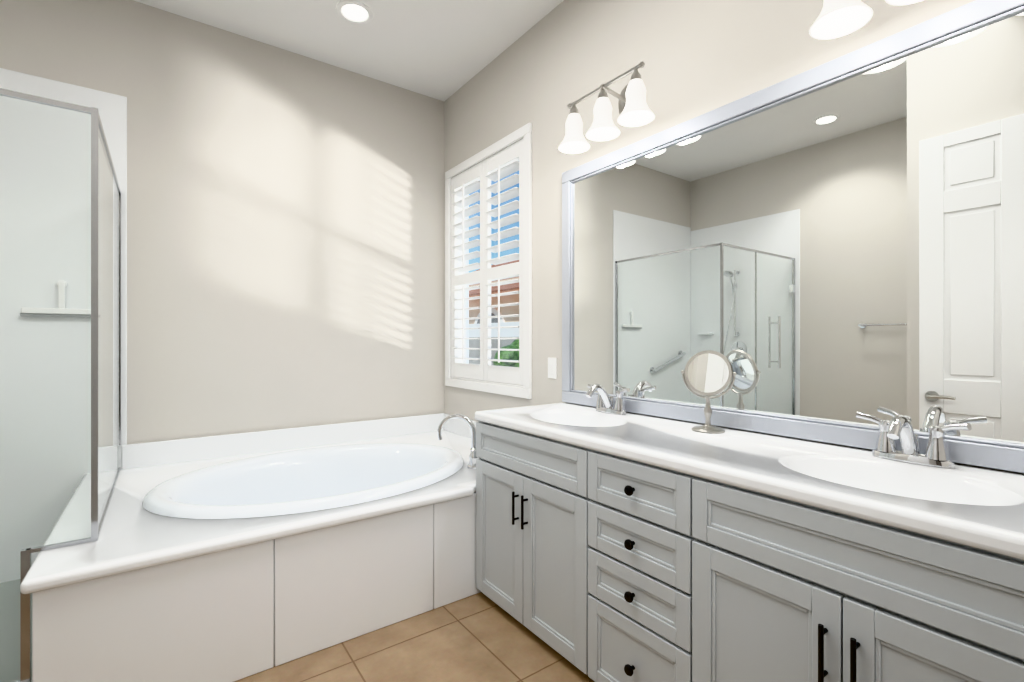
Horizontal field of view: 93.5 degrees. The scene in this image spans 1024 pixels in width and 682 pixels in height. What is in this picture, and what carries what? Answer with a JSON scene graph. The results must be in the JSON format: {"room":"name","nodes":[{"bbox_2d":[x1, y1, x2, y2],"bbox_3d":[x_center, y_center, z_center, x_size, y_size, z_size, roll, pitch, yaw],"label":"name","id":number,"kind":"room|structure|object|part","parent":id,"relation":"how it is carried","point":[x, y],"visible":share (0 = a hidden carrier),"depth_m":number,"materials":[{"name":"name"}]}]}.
{"room":"bathroom","nodes":[
{"label":"bathroom","id":0,"kind":"room"},
{"bbox_2d":[0,0,443,443],"bbox_3d":[-1.892,-0.319,2.863,3.558,3.080,0.150,0,0,-36],"label":"wall","id":1,"kind":"structure","parent":0,"point":[285,239],"depth_m":3.00,"materials":[{"name":"paint"}]},
{"bbox_2d":[134,0,563,100],"bbox_3d":[-0.775,-1.909,1.323,3.558,0.100,3.953,0,0,-36],"label":"ceiling","id":2,"kind":"structure","parent":0,"point":[442,50],"depth_m":2.90,"materials":[{"name":"paint"}]},
{"bbox_2d":[336,0,372,23],"bbox_3d":[-0.890,-1.854,2.729,0.200,0.010,0.200,0,0,-36],"label":"recessed light","id":3,"kind":"object","parent":2,"relation":"in","point":[355,11],"visible":1,"depth_m":2.72,"materials":[{"name":"white"}]},
{"bbox_2d":[234,592,594,681],"bbox_3d":[-0.775,1.271,1.323,3.558,0.100,3.953,0,0,-36],"label":"floor","id":4,"kind":"structure","parent":0,"point":[480,637],"depth_m":1.86,"materials":[{"name":"beige tile"}]},
{"bbox_2d":[0,68,126,681],"bbox_3d":[-2.274,-0.049,1.743,1.321,2.540,1.210,0,0,-36],"label":"shower enclosure","id":5,"kind":"object","parent":4,"relation":"on","point":[63,288],"visible":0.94,"depth_m":2.39,"materials":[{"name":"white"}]},
{"bbox_2d":[20,413,480,681],"bbox_3d":[-0.966,0.811,2.562,2.109,0.818,1.399,0,0,-36],"label":"bathtub","id":6,"kind":"object","parent":4,"relation":"on","point":[228,557],"visible":0.88,"depth_m":1.90,"materials":[{"name":"white ceramic"}]},
{"bbox_3d":[-0.284,0.548,2.623,0.197,0.292,0.162,0,0,-36],"label":"spout","id":7,"kind":"part","parent":6,"relation":"part of","materials":[{"name":"silver metal"}]},
{"bbox_2d":[475,384,1023,681],"bbox_3d":[0.603,0.711,1.683,0.600,1.020,1.924,0,0,-36],"label":"bathroom vanity","id":8,"kind":"object","parent":4,"relation":"on","point":[615,542],"visible":1,"depth_m":1.31,"materials":[{"name":"grey wood"}]},
{"bbox_2d":[475,402,1023,583],"bbox_3d":[0.613,0.362,1.690,0.574,0.043,1.924,0,0,-36],"label":"countertop","id":9,"kind":"structure","parent":8,"relation":"on","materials":[{"name":"white stone"}]},
{"bbox_2d":[681,350,736,433],"bbox_3d":[0.734,0.189,1.804,0.116,0.301,0.189,0,0,-36],"label":"makeup mirror","id":10,"kind":"object","parent":9,"relation":"on","point":[707,375],"visible":1,"depth_m":1.79,"materials":[{"name":"silver metal"}]},
{"bbox_3d":[0.734,0.124,1.804,0.065,0.149,0.146,0,0,-36],"label":"glass","id":11,"kind":"part","parent":10,"relation":"part of","materials":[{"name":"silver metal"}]},
{"bbox_2d":[444,0,1023,474],"bbox_3d":[0.604,-0.319,2.324,0.150,3.080,3.653,0,0,-36],"label":"wall","id":12,"kind":"structure","parent":0,"point":[700,56],"depth_m":2.42,"materials":[{"name":"paint"}]},
{"bbox_2d":[445,122,531,398],"bbox_3d":[-0.145,-0.469,3.324,0.189,1.640,1.054,0,0,-36],"label":"window shutter","id":13,"kind":"object","parent":12,"relation":"attached to","point":[509,160],"visible":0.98,"depth_m":3.25,"materials":[{"name":"white wood"}]},
{"bbox_2d":[548,357,556,378],"bbox_3d":[0.225,0.158,2.710,0.010,0.116,0.072,0,0,-36],"label":"electrical outlet plate","id":14,"kind":"object","parent":12,"relation":"attached to","point":[552,367],"visible":1,"depth_m":2.70,"materials":[{"name":"white plastic"}]},
{"bbox_2d":[558,61,654,153],"bbox_3d":[0.447,-1.063,2.196,0.250,0.274,0.528,0,0,-36],"label":"vanity light","id":15,"kind":"object","parent":12,"relation":"attached to","point":[634,110],"visible":1,"depth_m":2.14,"materials":[{"name":"white glass"}]},
{"bbox_2d":[562,0,1023,472],"bbox_3d":[0.839,-0.285,1.846,0.028,1.239,1.904,0,0,-36],"label":"wall mirror","id":16,"kind":"object","parent":12,"relation":"attached to","point":[826,252],"visible":1,"depth_m":1.57,"materials":[{"name":"silver metal"}]},
{"bbox_2d":[809,0,922,39],"bbox_3d":[1.108,-1.063,1.285,0.250,0.274,0.528,0,0,-36],"label":"vanity light","id":17,"kind":"object","parent":12,"relation":"attached to","point":[837,18],"visible":1,"depth_m":1.43,"materials":[{"name":"white glass"}]},
{"label":"outside","id":18,"kind":"structure","parent":0,"visible":0},
{"bbox_3d":[7.916,1.621,14.386,25.850,0.100,38.000,0,0,-36],"label":"ground","id":19,"kind":"structure","parent":18,"visible":0},
{"bbox_2d":[469,322,518,364],"bbox_3d":[-0.544,0.616,8.252,0.150,1.910,26.000,0,0,-36],"label":"fence","id":20,"kind":"object","parent":19,"relation":"on","point":[511,331],"depth_m":7.81,"materials":[{"name":"white wood"}]},
{"bbox_2d":[469,260,518,323],"bbox_3d":[3.161,-1.101,15.879,8.797,5.343,19.000,0,0,-36],"label":"house","id":21,"kind":"structure","parent":19,"relation":"on","point":[508,310],"depth_m":14.45,"materials":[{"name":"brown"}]},
{"bbox_2d":[493,339,518,366],"bbox_3d":[0.420,0.662,5.675,1.091,1.818,1.050,0,0,-36],"label":"bush","id":22,"kind":"object","parent":19,"relation":"on","point":[515,354],"depth_m":5.55,"materials":[{"name":"green plant"}]}
]}

